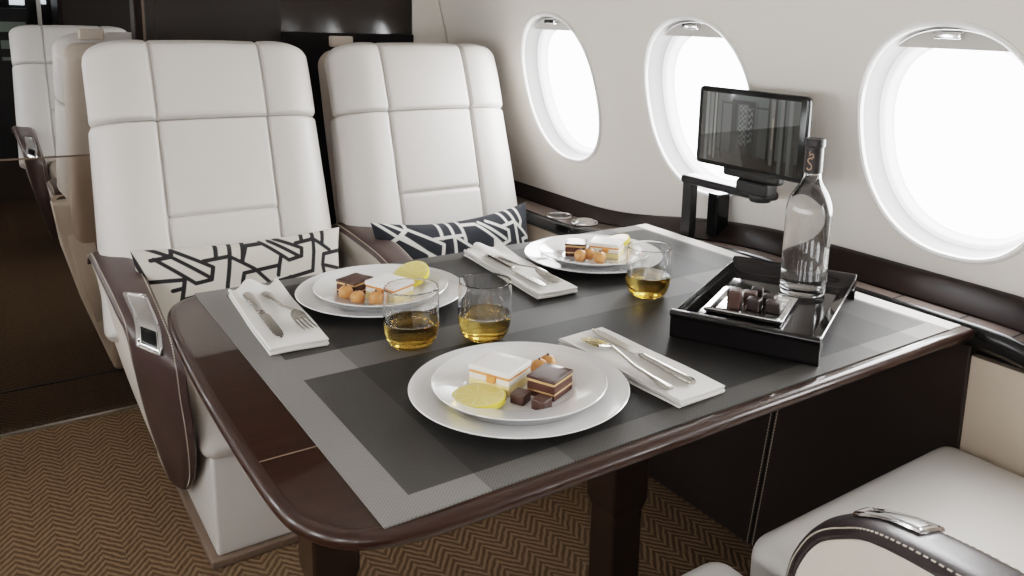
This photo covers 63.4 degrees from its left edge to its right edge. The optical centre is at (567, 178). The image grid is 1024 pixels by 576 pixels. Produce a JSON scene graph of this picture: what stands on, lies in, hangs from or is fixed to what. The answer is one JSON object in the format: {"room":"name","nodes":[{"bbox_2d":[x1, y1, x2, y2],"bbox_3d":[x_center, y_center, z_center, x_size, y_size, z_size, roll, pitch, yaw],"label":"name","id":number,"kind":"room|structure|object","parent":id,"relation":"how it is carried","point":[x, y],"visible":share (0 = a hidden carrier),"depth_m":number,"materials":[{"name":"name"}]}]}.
{"room":"aircraft cabin","nodes":[
{"label":"aircraft cabin","id":0,"kind":"room"},
{"bbox_2d":[0,0,52,24],"bbox_3d":[-3.485,-0.903,5.338,3.100,1.950,0.050,-6,13,-35],"label":"wall","id":1,"kind":"structure","parent":0,"point":[46,12],"depth_m":5.31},
{"bbox_2d":[9,0,24,4],"bbox_3d":[-3.493,-1.183,5.231,0.080,0.160,0.014,-6,13,-35],"label":"window","id":2,"kind":"structure","parent":1,"relation":"in","point":[11,2],"depth_m":5.24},
{"bbox_2d":[0,368,123,393],"bbox_3d":[-1.559,0.646,2.747,2.150,0.003,0.016,-6,13,-35],"label":"trim","id":3,"kind":"structure","parent":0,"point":[112,370],"depth_m":2.68,"materials":[{"name":"brown wood"}]},
{"bbox_2d":[0,199,752,575],"bbox_3d":[-0.925,0.832,2.018,3.100,0.050,8.800,-6,13,-35],"label":"floor","id":4,"kind":"structure","parent":0,"point":[95,496],"depth_m":2.05,"materials":[{"name":"carpet"}]},
{"bbox_2d":[0,8,35,201],"bbox_3d":[-3.494,-0.461,5.106,0.340,1.170,0.258,-6,13,-35],"label":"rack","id":5,"kind":"object","parent":4,"relation":"on","point":[15,184],"visible":0.44,"depth_m":5.04,"materials":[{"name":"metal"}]},
{"bbox_2d":[36,0,41,25],"bbox_3d":[-2.983,-0.689,4.701,0.020,1.800,0.020,-6,13,-35],"label":"door frame post","id":6,"kind":"object","parent":4,"relation":"on","point":[38,3],"visible":0.02,"depth_m":4.64,"materials":[{"name":"metal"}]},
{"bbox_2d":[0,154,89,160],"bbox_3d":[-1.731,0.347,2.162,1.145,0.774,0.008,-6,13,-35],"label":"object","id":7,"kind":"object","parent":4,"relation":"on","point":[80,154],"visible":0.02,"depth_m":2.28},
{"bbox_2d":[9,25,126,238],"bbox_3d":[-2.471,-0.208,4.212,0.595,1.122,0.779,-6,13,-35],"label":"seat","id":8,"kind":"object","parent":4,"relation":"on","point":[34,131],"visible":0.41,"depth_m":4.12,"materials":[{"name":"white leather"}]},
{"bbox_2d":[49,160,56,179],"bbox_3d":[-2.340,0.012,4.155,0.426,0.218,0.390,-6,13,-35],"label":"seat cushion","id":9,"kind":"object","parent":8,"relation":"on","point":[52,163],"depth_m":4.06,"materials":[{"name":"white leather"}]},
{"bbox_2d":[0,404,138,437],"bbox_3d":[-1.753,0.740,2.213,1.200,0.006,0.013,-6,13,-35],"label":"trim","id":10,"kind":"structure","parent":4,"relation":"on","point":[132,406],"depth_m":2.42,"materials":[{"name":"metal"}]},
{"bbox_2d":[46,28,131,368],"bbox_3d":[-1.477,0.043,2.900,0.611,1.134,0.789,-6,13,-35],"label":"seat","id":11,"kind":"object","parent":4,"relation":"on","point":[71,191],"visible":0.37,"depth_m":2.56,"materials":[{"name":"white leather"}]},
{"bbox_2d":[51,0,130,31],"bbox_3d":[-2.659,-0.757,5.115,0.845,1.800,0.420,-6,13,-35],"label":"tall cabinet","id":12,"kind":"object","parent":4,"relation":"on","point":[115,13],"visible":0.02,"depth_m":4.78,"materials":[{"name":"brown wood"}]},
{"bbox_2d":[81,40,331,569],"bbox_3d":[-0.832,0.233,2.047,0.595,1.122,0.779,-6,13,-35],"label":"seat","id":13,"kind":"object","parent":4,"relation":"on","point":[193,143],"visible":0.67,"depth_m":1.99,"materials":[{"name":"white leather"}]},
{"bbox_2d":[184,367,233,458],"bbox_3d":[-0.702,0.453,1.991,0.426,0.218,0.390,-6,13,-35],"label":"seat cushion","id":14,"kind":"object","parent":13,"relation":"on","point":[210,441],"depth_m":1.74,"materials":[{"name":"white leather"}]},
{"bbox_2d":[130,227,338,324],"bbox_3d":[-0.774,0.251,1.987,0.480,0.214,0.133,-5,13,-31],"label":"cushion","id":15,"kind":"object","parent":13,"relation":"on","point":[174,276],"visible":0.52,"depth_m":1.93,"materials":[{"name":"fabric"}]},
{"bbox_2d":[129,0,413,224],"bbox_3d":[-0.909,-0.234,2.671,0.862,1.800,0.072,-6,13,-35],"label":"panel","id":16,"kind":"object","parent":4,"relation":"on","point":[306,25],"visible":0.22,"depth_m":2.62,"materials":[{"name":"brown wood"}]},
{"bbox_2d":[318,36,516,268],"bbox_3d":[-0.346,0.176,2.394,0.595,1.134,0.779,-6,13,-35],"label":"seat","id":17,"kind":"object","parent":4,"relation":"on","point":[415,133],"visible":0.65,"depth_m":2.38,"materials":[{"name":"white leather"}]},
{"bbox_2d":[370,202,527,259],"bbox_3d":[-0.311,0.201,2.335,0.502,0.214,0.133,-7,14,-40],"label":"cushion","id":18,"kind":"object","parent":17,"relation":"on","point":[508,226],"visible":0.5,"depth_m":2.28,"materials":[{"name":"fabric"}]},
{"bbox_2d":[167,224,974,575],"bbox_3d":[-0.028,0.578,1.497,1.159,0.701,0.857,-6,13,-35],"label":"dining table","id":19,"kind":"object","parent":4,"relation":"on","point":[291,474],"visible":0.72,"depth_m":1.05,"materials":[{"name":"brown wood"}]},
{"bbox_2d":[194,224,960,528],"bbox_3d":[0.008,0.230,1.455,1.066,0.002,0.827,-6,13,-35],"label":"table runner","id":20,"kind":"object","parent":19,"relation":"on","point":[349,394],"visible":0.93,"depth_m":1.19,"materials":[{"name":"grey fabric"}]},
{"bbox_2d":[228,277,328,355],"bbox_3d":[-0.487,0.218,1.366,0.090,0.023,0.323,-5,13,-33],"label":"napkin","id":21,"kind":"object","parent":20,"relation":"on","point":[295,338],"visible":0.83,"depth_m":1.32,"materials":[{"name":"white fabric"}]},
{"bbox_2d":[243,292,283,338],"bbox_3d":[-0.493,0.218,1.336,0.018,0.009,0.235,-5,13,-32],"label":"table knife","id":22,"kind":"object","parent":21,"relation":"on","point":[249,297],"visible":1,"depth_m":1.32,"materials":[{"name":"silver metal"}]},
{"bbox_2d":[262,291,317,329],"bbox_3d":[-0.464,0.211,1.365,0.024,0.013,0.210,-7,14,-38],"label":"fork","id":23,"kind":"object","parent":21,"relation":"on","point":[295,313],"visible":1,"depth_m":1.33,"materials":[{"name":"silver metal"}]},
{"bbox_2d":[295,264,458,317],"bbox_3d":[-0.333,0.203,1.478,0.294,0.020,0.294,-6,13,-35],"label":"charger plate","id":24,"kind":"object","parent":20,"relation":"on","point":[304,294],"visible":0.33,"depth_m":1.42,"materials":[{"name":"white ceramic"}]},
{"bbox_2d":[313,265,447,307],"bbox_3d":[-0.333,0.197,1.477,0.234,0.021,0.234,-6,13,-35],"label":"dessert plate","id":25,"kind":"object","parent":24,"relation":"on","point":[325,288],"visible":0.38,"depth_m":1.49,"materials":[{"name":"white ceramic"}]},
{"bbox_2d":[339,284,352,299],"bbox_3d":[-0.383,0.195,1.425,0.025,0.028,0.025,-8,15,-43],"label":"berry","id":26,"kind":"object","parent":25,"relation":"on","point":[345,291],"visible":0.94,"depth_m":1.42,"materials":[{"name":"orange food"}]},
{"bbox_2d":[336,272,372,293],"bbox_3d":[-0.377,0.188,1.463,0.044,0.028,0.050,8,12,29],"label":"chocolate cake","id":27,"kind":"object","parent":25,"relation":"on","point":[355,280],"visible":0.66,"depth_m":1.45,"materials":[{"name":"food"}]},
{"bbox_2d":[350,289,364,302],"bbox_3d":[-0.356,0.200,1.400,0.025,0.028,0.025,0,11,-11],"label":"berry","id":28,"kind":"object","parent":25,"relation":"on","point":[357,296],"visible":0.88,"depth_m":1.39,"materials":[{"name":"orange food"}]},
{"bbox_2d":[369,289,382,303],"bbox_3d":[-0.325,0.201,1.401,0.025,0.028,0.025,1,11,-6],"label":"berry","id":29,"kind":"object","parent":25,"relation":"on","point":[375,297],"visible":0.77,"depth_m":1.39,"materials":[{"name":"orange food"}]},
{"bbox_2d":[365,273,404,298],"bbox_3d":[-0.311,0.192,1.444,0.066,0.033,0.061,8,13,30],"label":"cake","id":30,"kind":"object","parent":25,"relation":"on","point":[378,282],"visible":0.41,"depth_m":1.43,"materials":[{"name":"white food"}]},
{"bbox_2d":[393,261,429,278],"bbox_3d":[-0.288,0.176,1.514,0.070,0.038,0.065,8,13,30],"label":"lemon slice","id":31,"kind":"object","parent":25,"relation":"on","point":[413,269],"visible":0.53,"depth_m":1.52,"materials":[{"name":"yellow food"}]},
{"bbox_2d":[383,278,438,350],"bbox_3d":[-0.240,0.209,1.266,0.084,0.094,0.084,-6,13,-35],"label":"tumbler","id":32,"kind":"object","parent":20,"relation":"on","point":[410,305],"visible":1,"depth_m":1.23,"materials":[{"name":"clear glass"}]},
{"bbox_2d":[458,272,511,342],"bbox_3d":[-0.132,0.205,1.307,0.084,0.094,0.084,-6,13,-35],"label":"tumbler","id":33,"kind":"object","parent":20,"relation":"on","point":[484,298],"visible":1,"depth_m":1.27,"materials":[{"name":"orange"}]},
{"bbox_2d":[408,342,629,438],"bbox_3d":[-0.065,0.283,1.108,0.294,0.020,0.294,-6,13,-35],"label":"charger plate","id":34,"kind":"object","parent":20,"relation":"on","point":[421,394],"visible":0.49,"depth_m":1.04,"materials":[{"name":"white ceramic"}]},
{"bbox_2d":[431,345,607,420],"bbox_3d":[-0.065,0.276,1.107,0.234,0.021,0.234,-6,13,-35],"label":"dessert plate","id":35,"kind":"object","parent":34,"relation":"on","point":[589,382],"visible":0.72,"depth_m":1.10,"materials":[{"name":"white ceramic"}]},
{"bbox_2d":[452,383,505,408],"bbox_3d":[-0.115,0.281,1.063,0.070,0.009,0.070,8,13,30],"label":"lemon slice","id":36,"kind":"object","parent":35,"relation":"on","point":[477,395],"visible":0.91,"depth_m":1.06,"materials":[{"name":"yellow food"}]},
{"bbox_2d":[469,350,530,396],"bbox_3d":[-0.092,0.262,1.115,0.066,0.033,0.061,8,12,28],"label":"cake","id":37,"kind":"object","parent":35,"relation":"on","point":[507,372],"visible":0.96,"depth_m":1.10,"materials":[{"name":"white food"}]},
{"bbox_2d":[510,387,530,405],"bbox_3d":[-0.061,0.281,1.067,0.020,0.014,0.020,7,12,26],"label":"chocolate piece","id":38,"kind":"object","parent":35,"relation":"on","point":[519,396],"visible":1,"depth_m":1.06,"materials":[{"name":"brown food"}]},
{"bbox_2d":[530,357,545,371],"bbox_3d":[-0.040,0.260,1.142,0.025,0.028,0.025,9,13,34],"label":"berry","id":39,"kind":"object","parent":35,"relation":"on","point":[536,363],"visible":0.57,"depth_m":1.14,"materials":[{"name":"orange food"}]},
{"bbox_2d":[531,394,551,409],"bbox_3d":[-0.033,0.285,1.051,0.020,0.014,0.020,8,13,30],"label":"chocolate piece","id":40,"kind":"object","parent":35,"relation":"on","point":[541,401],"visible":1,"depth_m":1.05,"materials":[{"name":"brown food"}]},
{"bbox_2d":[541,353,555,364],"bbox_3d":[-0.029,0.257,1.157,0.025,0.028,0.025,-6,13,-35],"label":"berry","id":41,"kind":"object","parent":35,"relation":"on","point":[548,358],"visible":0.48,"depth_m":1.15,"materials":[{"name":"orange food"}]},
{"bbox_2d":[527,362,572,401],"bbox_3d":[-0.024,0.269,1.097,0.044,0.028,0.050,8,12,29],"label":"chocolate cake","id":42,"kind":"object","parent":35,"relation":"on","point":[551,380],"visible":0.99,"depth_m":1.08,"materials":[{"name":"food"}]},
{"bbox_2d":[464,241,577,298],"bbox_3d":[-0.106,0.176,1.655,0.086,0.022,0.338,-5,13,-32],"label":"napkin","id":43,"kind":"object","parent":20,"relation":"on","point":[478,250],"visible":0.8,"depth_m":1.62,"materials":[{"name":"white fabric"}]},
{"bbox_2d":[484,253,545,286],"bbox_3d":[-0.105,0.177,1.618,0.018,0.009,0.235,-5,13,-32],"label":"table knife","id":44,"kind":"object","parent":43,"relation":"on","point":[487,255],"visible":1,"depth_m":1.61,"materials":[{"name":"silver metal"}]},
{"bbox_2d":[495,255,562,282],"bbox_3d":[-0.082,0.172,1.633,0.024,0.013,0.210,-7,14,-38],"label":"fork","id":45,"kind":"object","parent":43,"relation":"on","point":[540,271],"visible":0.96,"depth_m":1.59,"materials":[{"name":"silver metal"}]},
{"bbox_2d":[524,234,636,273],"bbox_3d":[0.055,0.164,1.751,0.294,0.020,0.294,-6,13,-35],"label":"charger plate","id":46,"kind":"object","parent":20,"relation":"on","point":[532,251],"visible":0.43,"depth_m":1.69,"materials":[{"name":"white ceramic"}]},
{"bbox_2d":[539,234,632,266],"bbox_3d":[0.055,0.157,1.750,0.234,0.021,0.234,-6,13,-35],"label":"dessert plate","id":47,"kind":"object","parent":46,"relation":"on","point":[554,248],"visible":0.5,"depth_m":1.74,"materials":[{"name":"white ceramic"}]},
{"bbox_2d":[565,238,586,256],"bbox_3d":[0.017,0.145,1.753,0.044,0.028,0.050,3,11,6],"label":"chocolate cake","id":48,"kind":"object","parent":47,"relation":"on","point":[572,245],"visible":0.74,"depth_m":1.73,"materials":[{"name":"food"}]},
{"bbox_2d":[574,248,585,261],"bbox_3d":[0.025,0.156,1.695,0.025,0.028,0.025,0,11,-10],"label":"berry","id":49,"kind":"object","parent":47,"relation":"on","point":[580,255],"visible":0.99,"depth_m":1.69,"materials":[{"name":"orange food"}]},
{"bbox_2d":[584,247,594,259],"bbox_3d":[0.043,0.154,1.709,0.025,0.028,0.025,-2,12,-20],"label":"berry","id":50,"kind":"object","parent":47,"relation":"on","point":[589,251],"visible":0.83,"depth_m":1.70,"materials":[{"name":"orange food"}]},
{"bbox_2d":[594,250,605,262],"bbox_3d":[0.065,0.159,1.687,0.025,0.028,0.025,-3,12,-26],"label":"berry","id":51,"kind":"object","parent":47,"relation":"on","point":[599,256],"visible":0.88,"depth_m":1.68,"materials":[{"name":"orange food"}]},
{"bbox_2d":[589,236,623,259],"bbox_3d":[0.081,0.146,1.749,0.066,0.033,0.061,5,11,15],"label":"cake","id":52,"kind":"object","parent":47,"relation":"on","point":[613,248],"visible":0.88,"depth_m":1.73,"materials":[{"name":"white food"}]},
{"bbox_2d":[609,234,629,245],"bbox_3d":[0.101,0.138,1.802,0.069,0.030,0.069,6,11,19],"label":"lemon slice","id":53,"kind":"object","parent":47,"relation":"on","point":[625,237],"visible":0.4,"depth_m":1.80,"materials":[{"name":"food"}]},
{"bbox_2d":[559,327,724,407],"bbox_3d":[0.101,0.271,1.215,0.090,0.012,0.266,-7,14,-37],"label":"napkin","id":54,"kind":"object","parent":20,"relation":"on","point":[683,394],"visible":0.75,"depth_m":1.17,"materials":[{"name":"white fabric"}]},
{"bbox_2d":[581,335,673,389],"bbox_3d":[0.084,0.260,1.200,0.024,0.013,0.210,-5,13,-32],"label":"fork","id":55,"kind":"object","parent":54,"relation":"on","point":[599,343],"visible":1,"depth_m":1.19,"materials":[{"name":"silver metal"}]},
{"bbox_2d":[591,328,695,384],"bbox_3d":[0.105,0.259,1.226,0.018,0.009,0.235,-6,13,-34],"label":"table knife","id":56,"kind":"object","parent":54,"relation":"on","point":[676,373],"visible":1,"depth_m":1.20,"materials":[{"name":"silver metal"}]},
{"bbox_2d":[625,240,671,298],"bbox_3d":[0.149,0.170,1.537,0.084,0.094,0.084,-6,13,-35],"label":"tumbler","id":57,"kind":"object","parent":20,"relation":"on","point":[648,262],"visible":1,"depth_m":1.50,"materials":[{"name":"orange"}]},
{"bbox_2d":[669,255,857,366],"bbox_3d":[0.353,0.217,1.445,0.236,0.048,0.381,7,12,26],"label":"serving tray","id":58,"kind":"object","parent":20,"relation":"on","point":[799,338],"visible":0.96,"depth_m":1.34,"materials":[{"name":"black paint"}]},
{"bbox_2d":[703,286,797,324],"bbox_3d":[0.315,0.216,1.417,0.132,0.009,0.132,7,12,25],"label":"square dish","id":59,"kind":"object","parent":58,"relation":"on","point":[718,304],"visible":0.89,"depth_m":1.39,"materials":[{"name":"silver metal"}]},
{"bbox_2d":[727,286,740,301],"bbox_3d":[0.288,0.201,1.437,0.022,0.023,0.022,5,11,15],"label":"chocolate","id":60,"kind":"object","parent":59,"relation":"on","point":[729,287],"visible":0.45,"depth_m":1.43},
{"bbox_2d":[728,288,741,309],"bbox_3d":[0.282,0.203,1.397,0.020,0.033,0.020,6,12,21],"label":"chocolate","id":61,"kind":"object","parent":59,"relation":"on","point":[735,295],"visible":1,"depth_m":1.39,"materials":[{"name":"brown food"}]},
{"bbox_2d":[743,289,757,303],"bbox_3d":[0.315,0.204,1.429,0.022,0.021,0.022,5,11,18],"label":"chocolate","id":62,"kind":"object","parent":59,"relation":"on","point":[747,292],"visible":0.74,"depth_m":1.42,"materials":[{"name":"brown food"}]},
{"bbox_2d":[746,296,762,311],"bbox_3d":[0.314,0.211,1.396,0.023,0.020,0.021,8,12,29],"label":"chocolate","id":63,"kind":"object","parent":59,"relation":"on","point":[753,303],"visible":1,"depth_m":1.39,"materials":[{"name":"brown food"}]},
{"bbox_2d":[751,286,763,298],"bbox_3d":[0.331,0.201,1.448,0.020,0.021,0.020,6,12,21],"label":"chocolate","id":64,"kind":"object","parent":59,"relation":"on","point":[760,290],"visible":0.51,"depth_m":1.44,"materials":[{"name":"brown food"}]},
{"bbox_2d":[762,293,777,306],"bbox_3d":[0.346,0.208,1.415,0.021,0.020,0.021,9,13,32],"label":"chocolate","id":65,"kind":"object","parent":59,"relation":"on","point":[766,296],"visible":0.62,"depth_m":1.41,"materials":[{"name":"brown food"}]},
{"bbox_2d":[765,298,781,313],"bbox_3d":[0.345,0.214,1.388,0.025,0.019,0.021,7,12,23],"label":"chocolate","id":66,"kind":"object","parent":59,"relation":"on","point":[774,306],"visible":1,"depth_m":1.38,"materials":[{"name":"brown food"}]},
{"bbox_2d":[779,137,832,297],"bbox_3d":[0.432,0.067,1.484,0.082,0.283,0.082,-6,13,-35],"label":"water bottle","id":67,"kind":"object","parent":58,"relation":"on","point":[809,207],"visible":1,"depth_m":1.46,"materials":[{"name":"clear glass"}]},
{"bbox_2d":[681,562,741,575],"bbox_3d":[0.129,0.748,0.803,0.616,0.639,0.578,-6,13,-35],"label":"seat","id":68,"kind":"object","parent":4,"relation":"on","point":[711,568],"visible":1,"depth_m":1.12,"materials":[{"name":"white leather"}]},
{"bbox_2d":[649,344,975,546],"bbox_3d":[0.450,0.541,1.878,0.021,0.653,0.887,-6,13,-35],"label":"panel","id":69,"kind":"object","parent":4,"relation":"on","point":[757,476],"depth_m":1.75,"materials":[{"name":"brown leather"}]},
{"bbox_2d":[750,446,1023,575],"bbox_3d":[0.611,0.697,1.148,0.604,0.639,0.578,-6,13,-35],"label":"seat","id":70,"kind":"object","parent":4,"relation":"on","point":[946,511],"visible":1,"depth_m":1.19,"materials":[{"name":"white leather"}]},
{"bbox_2d":[412,0,447,42],"bbox_3d":[-0.396,-0.045,3.098,0.426,1.300,0.060,-6,13,-35],"label":"wall","id":71,"kind":"structure","parent":0,"point":[427,21],"depth_m":2.88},
{"bbox_2d":[438,0,1023,369],"bbox_3d":[0.049,0.069,2.574,0.341,1.300,8.800,-6,13,-35],"label":"wall","id":72,"kind":"structure","parent":0,"point":[820,50],"depth_m":1.85,"materials":[{"name":"white plastic"}]},
{"bbox_2d":[526,223,558,241],"bbox_3d":[-0.123,0.418,2.666,0.018,0.570,1.072,-6,13,-35],"label":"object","id":73,"kind":"structure","parent":72,"relation":"attached to","point":[534,233],"depth_m":2.58,"materials":[{"name":"beige leather"}]},
{"bbox_2d":[520,12,600,162],"bbox_3d":[-0.001,-0.270,2.487,0.187,0.449,0.377,-6,13,-35],"label":"window","id":74,"kind":"structure","parent":72,"relation":"in","point":[537,33],"depth_m":2.60,"materials":[{"name":"white plastic"}]},
{"bbox_2d":[643,15,751,197],"bbox_3d":[0.339,-0.171,2.027,0.187,0.449,0.377,-6,13,-35],"label":"window","id":75,"kind":"structure","parent":72,"relation":"in","point":[665,42],"depth_m":2.14,"materials":[{"name":"white plastic"}]},
{"bbox_2d":[514,180,1023,368],"bbox_3d":[0.651,0.260,1.644,0.150,0.168,3.555,-6,13,-35],"label":"ledge","id":76,"kind":"object","parent":72,"relation":"attached to","point":[996,317],"visible":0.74,"depth_m":1.66,"materials":[{"name":"brown wood"}]},
{"bbox_2d":[549,213,570,217],"bbox_3d":[-0.026,0.113,2.528,0.068,0.002,0.068,-6,13,-35],"label":"cup holder","id":77,"kind":"object","parent":76,"relation":"on","point":[551,215],"depth_m":2.53,"materials":[{"name":"silver metal"}]},
{"bbox_2d":[573,218,595,224],"bbox_3d":[0.049,0.126,2.416,0.066,0.014,0.066,-6,13,-35],"label":"cup holder","id":78,"kind":"object","parent":76,"relation":"on","point":[579,221],"depth_m":2.40,"materials":[{"name":"silver metal"}]},
{"bbox_2d":[680,167,783,238],"bbox_3d":[0.384,0.065,1.875,0.125,0.221,0.345,-3,12,-24],"label":"monitor stand","id":79,"kind":"object","parent":76,"relation":"on","point":[754,187],"visible":0.86,"depth_m":1.95,"materials":[{"name":"black plastic"}]},
{"bbox_2d":[696,85,812,183],"bbox_3d":[0.382,-0.099,1.732,0.012,0.172,0.298,-6,13,-35],"label":"monitor","id":80,"kind":"object","parent":79,"relation":"attached to","point":[762,133],"visible":1,"depth_m":1.71,"materials":[{"name":"black plastic"}]},
{"bbox_2d":[856,20,1023,264],"bbox_3d":[0.713,-0.062,1.520,0.187,0.449,0.377,-6,13,-35],"label":"window","id":81,"kind":"structure","parent":72,"relation":"in","point":[883,74],"depth_m":1.61,"materials":[{"name":"white plastic"}]},
{"bbox_2d":[960,354,1023,477],"bbox_3d":[1.177,0.762,0.900,0.018,0.640,1.589,-6,13,-35],"label":"wall panel","id":82,"kind":"object","parent":72,"relation":"attached to","point":[993,421],"depth_m":1.44,"materials":[{"name":"beige leather"}]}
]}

